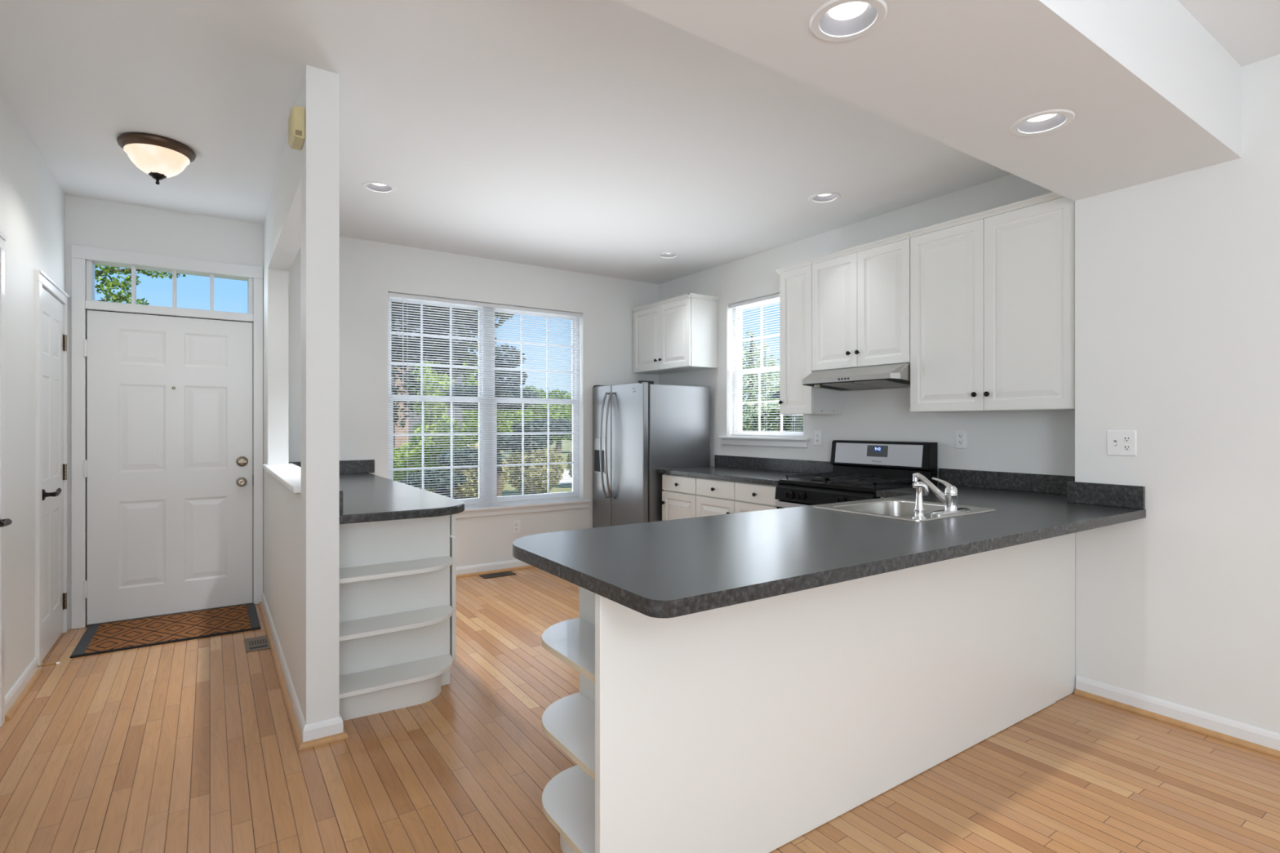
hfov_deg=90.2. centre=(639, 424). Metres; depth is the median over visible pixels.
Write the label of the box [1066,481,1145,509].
backsplash
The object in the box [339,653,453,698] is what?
shelf
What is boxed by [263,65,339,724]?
wall partition
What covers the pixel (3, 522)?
door
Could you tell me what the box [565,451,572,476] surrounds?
shrub
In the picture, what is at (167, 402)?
door
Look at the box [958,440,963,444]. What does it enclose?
receptacle
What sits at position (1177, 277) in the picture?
wall
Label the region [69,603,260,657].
doormat
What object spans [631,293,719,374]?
upper cabinet
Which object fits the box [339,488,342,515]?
backsplash
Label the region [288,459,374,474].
backsplash
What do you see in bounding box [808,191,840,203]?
recessed light
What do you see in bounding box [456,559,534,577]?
baseboard
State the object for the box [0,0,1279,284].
ceiling
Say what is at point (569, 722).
shelf
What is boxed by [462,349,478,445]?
tree
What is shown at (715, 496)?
base cabinet
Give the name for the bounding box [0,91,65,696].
wall
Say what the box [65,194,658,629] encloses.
wall
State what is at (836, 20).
recessed light
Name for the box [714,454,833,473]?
backsplash
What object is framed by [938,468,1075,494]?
backsplash
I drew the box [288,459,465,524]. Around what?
countertop
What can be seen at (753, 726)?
base cabinet
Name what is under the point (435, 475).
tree
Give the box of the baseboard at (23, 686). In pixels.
[4,656,43,720]
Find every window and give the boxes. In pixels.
[387,297,591,519]
[718,297,810,448]
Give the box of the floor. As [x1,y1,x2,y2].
[0,567,1279,852]
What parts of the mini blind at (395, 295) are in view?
ladder cord, rail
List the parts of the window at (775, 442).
sash, frame, sash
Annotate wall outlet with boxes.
[512,520,519,533]
[813,430,822,445]
[955,430,967,448]
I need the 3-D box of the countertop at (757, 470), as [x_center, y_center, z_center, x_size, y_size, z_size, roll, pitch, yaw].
[0.814,0.344,5.073,0.652,0.140,1.389,0,0,-34]
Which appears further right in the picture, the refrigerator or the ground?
the refrigerator
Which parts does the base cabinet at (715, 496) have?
drawer, door, door, drawer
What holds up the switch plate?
attached to the wall at (1177, 277)
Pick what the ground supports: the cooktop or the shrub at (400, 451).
the shrub at (400, 451)
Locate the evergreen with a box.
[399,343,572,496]
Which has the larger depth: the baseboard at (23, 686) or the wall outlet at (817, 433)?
the wall outlet at (817, 433)
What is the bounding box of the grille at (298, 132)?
[295,129,302,135]
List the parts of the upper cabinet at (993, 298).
door, knob, crown moulding, knob, door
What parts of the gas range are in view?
knob, oven door trim, oven door, knob, control panel, knob, silver panel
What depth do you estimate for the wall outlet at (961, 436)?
3.92 m
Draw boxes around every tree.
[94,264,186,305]
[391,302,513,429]
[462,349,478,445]
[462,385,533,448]
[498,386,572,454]
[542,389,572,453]
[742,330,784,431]
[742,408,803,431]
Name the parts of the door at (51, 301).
lever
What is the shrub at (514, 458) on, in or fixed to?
on the ground
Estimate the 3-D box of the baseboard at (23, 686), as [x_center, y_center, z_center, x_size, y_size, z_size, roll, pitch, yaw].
[-2.950,1.248,3.052,0.030,0.084,0.660,0,0,-34]
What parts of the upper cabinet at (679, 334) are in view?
door, door, crown moulding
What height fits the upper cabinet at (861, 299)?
0.787 m
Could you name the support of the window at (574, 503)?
in the wall at (369, 270)
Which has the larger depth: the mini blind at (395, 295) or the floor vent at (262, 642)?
the mini blind at (395, 295)
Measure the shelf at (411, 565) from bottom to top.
0.020 m
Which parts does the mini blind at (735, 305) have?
rail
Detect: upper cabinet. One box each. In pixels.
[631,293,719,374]
[774,259,841,414]
[809,232,911,371]
[908,191,1075,413]
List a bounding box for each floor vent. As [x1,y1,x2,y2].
[244,635,271,652]
[479,571,516,578]
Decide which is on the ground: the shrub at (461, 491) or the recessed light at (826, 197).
the shrub at (461, 491)
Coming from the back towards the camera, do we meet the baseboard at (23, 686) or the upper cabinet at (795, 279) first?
the upper cabinet at (795, 279)
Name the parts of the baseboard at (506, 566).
shoe moulding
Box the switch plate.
[1106,430,1136,456]
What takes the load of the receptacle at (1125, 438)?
attached to the switch plate
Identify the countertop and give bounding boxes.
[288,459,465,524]
[512,468,1146,617]
[657,454,833,485]
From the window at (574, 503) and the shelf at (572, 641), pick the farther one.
the window at (574, 503)
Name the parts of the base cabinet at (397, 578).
rail, drawer, door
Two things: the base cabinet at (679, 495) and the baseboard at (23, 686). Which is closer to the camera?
the baseboard at (23, 686)
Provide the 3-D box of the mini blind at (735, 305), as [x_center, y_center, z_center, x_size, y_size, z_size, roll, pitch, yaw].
[1.053,-0.490,5.363,0.044,1.177,0.869,0,0,-34]
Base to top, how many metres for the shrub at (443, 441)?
2.967 m
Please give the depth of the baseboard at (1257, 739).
2.73 m
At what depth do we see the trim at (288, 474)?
3.42 m
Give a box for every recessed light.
[361,181,396,193]
[656,252,679,258]
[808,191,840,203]
[809,0,887,41]
[1009,109,1075,136]
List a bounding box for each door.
[0,231,12,727]
[35,269,69,668]
[71,244,263,629]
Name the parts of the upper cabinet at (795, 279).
crown moulding, door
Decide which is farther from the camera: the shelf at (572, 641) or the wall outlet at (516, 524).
the wall outlet at (516, 524)
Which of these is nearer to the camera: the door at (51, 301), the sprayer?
the sprayer
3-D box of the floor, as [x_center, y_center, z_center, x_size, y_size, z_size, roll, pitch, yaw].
[0.603,1.350,1.251,5.600,0.120,9.600,0,0,-34]
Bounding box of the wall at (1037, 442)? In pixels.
[658,173,1075,484]
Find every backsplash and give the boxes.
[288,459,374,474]
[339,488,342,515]
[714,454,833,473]
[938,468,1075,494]
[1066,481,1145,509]
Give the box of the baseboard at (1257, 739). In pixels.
[1074,675,1279,758]
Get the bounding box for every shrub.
[393,361,465,493]
[393,445,432,492]
[443,442,511,498]
[506,443,565,494]
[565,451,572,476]
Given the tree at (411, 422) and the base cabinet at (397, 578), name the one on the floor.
the base cabinet at (397, 578)
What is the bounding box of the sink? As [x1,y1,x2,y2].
[813,497,995,521]
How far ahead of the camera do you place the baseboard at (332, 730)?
2.73 m
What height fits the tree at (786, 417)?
2.029 m
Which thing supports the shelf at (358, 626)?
attached to the base cabinet at (397, 578)
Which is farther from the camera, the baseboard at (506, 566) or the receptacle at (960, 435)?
the baseboard at (506, 566)
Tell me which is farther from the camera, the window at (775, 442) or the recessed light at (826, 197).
the window at (775, 442)
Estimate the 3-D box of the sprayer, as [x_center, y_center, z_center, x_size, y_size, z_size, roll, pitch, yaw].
[1.113,0.299,2.533,0.064,0.148,0.056,0,0,-34]
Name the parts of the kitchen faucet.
spout, lever, plate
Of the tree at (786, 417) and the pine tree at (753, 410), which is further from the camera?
the pine tree at (753, 410)
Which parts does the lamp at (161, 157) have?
lamp shade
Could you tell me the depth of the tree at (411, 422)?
14.65 m
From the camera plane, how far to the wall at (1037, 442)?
4.38 m
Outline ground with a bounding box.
[453,439,572,498]
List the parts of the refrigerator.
freezer door, handle, handle, door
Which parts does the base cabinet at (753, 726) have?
panel, filler panel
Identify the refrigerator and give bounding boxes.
[592,380,710,528]
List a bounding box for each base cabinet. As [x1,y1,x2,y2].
[339,514,456,720]
[542,497,1075,852]
[661,473,697,520]
[696,477,780,517]
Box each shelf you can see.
[339,555,453,583]
[339,604,453,641]
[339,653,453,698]
[542,617,595,675]
[542,692,595,773]
[542,764,595,852]
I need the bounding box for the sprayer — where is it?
[911,481,928,519]
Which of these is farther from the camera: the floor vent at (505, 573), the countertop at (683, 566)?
the floor vent at (505, 573)
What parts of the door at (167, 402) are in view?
knob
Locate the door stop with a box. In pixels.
[37,662,60,667]
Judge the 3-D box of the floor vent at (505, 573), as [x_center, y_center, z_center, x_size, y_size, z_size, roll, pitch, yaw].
[-1.222,1.287,5.473,0.285,0.005,0.140,0,0,-34]
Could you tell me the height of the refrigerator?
1.668 m
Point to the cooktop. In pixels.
(806, 483)
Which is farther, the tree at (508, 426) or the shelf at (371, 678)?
the tree at (508, 426)
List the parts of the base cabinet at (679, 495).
drawer, door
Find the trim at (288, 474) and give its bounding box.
[262,463,301,493]
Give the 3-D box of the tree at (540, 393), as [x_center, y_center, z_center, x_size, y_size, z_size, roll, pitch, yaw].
[-5.539,-0.107,31.853,4.781,3.713,2.800,0,0,-34]
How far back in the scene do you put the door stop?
3.33 m
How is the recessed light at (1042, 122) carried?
in the ceiling
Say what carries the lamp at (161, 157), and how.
attached to the ceiling
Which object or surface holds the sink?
in the countertop at (683, 566)
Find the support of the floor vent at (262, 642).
in the floor
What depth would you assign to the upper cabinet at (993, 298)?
3.45 m
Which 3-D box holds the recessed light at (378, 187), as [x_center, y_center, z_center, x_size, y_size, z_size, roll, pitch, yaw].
[-1.591,-1.463,3.890,0.198,0.036,0.198,0,0,-34]
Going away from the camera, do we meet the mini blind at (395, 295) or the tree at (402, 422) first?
the mini blind at (395, 295)
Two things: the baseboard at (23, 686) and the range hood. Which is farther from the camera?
the range hood
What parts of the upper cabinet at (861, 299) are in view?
door, crown moulding, door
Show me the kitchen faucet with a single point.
(949, 498)
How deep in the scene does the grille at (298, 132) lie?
2.57 m
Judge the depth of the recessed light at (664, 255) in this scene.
5.49 m
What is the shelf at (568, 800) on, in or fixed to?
attached to the base cabinet at (753, 726)
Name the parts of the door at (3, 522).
frame, lever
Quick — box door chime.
[288,105,305,150]
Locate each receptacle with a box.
[958,433,963,438]
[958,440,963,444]
[1122,435,1131,441]
[1122,444,1131,450]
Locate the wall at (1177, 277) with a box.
[1075,53,1279,733]
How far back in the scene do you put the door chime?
2.58 m
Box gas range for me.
[774,440,937,508]
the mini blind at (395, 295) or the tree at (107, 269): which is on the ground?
the tree at (107, 269)
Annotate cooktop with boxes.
[779,476,913,493]
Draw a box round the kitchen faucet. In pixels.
[912,472,971,515]
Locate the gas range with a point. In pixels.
(860, 468)
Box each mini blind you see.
[387,292,580,505]
[729,293,803,437]
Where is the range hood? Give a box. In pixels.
[802,363,910,391]
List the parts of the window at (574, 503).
sash, sash, sash, sash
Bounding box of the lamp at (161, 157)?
[116,132,195,184]

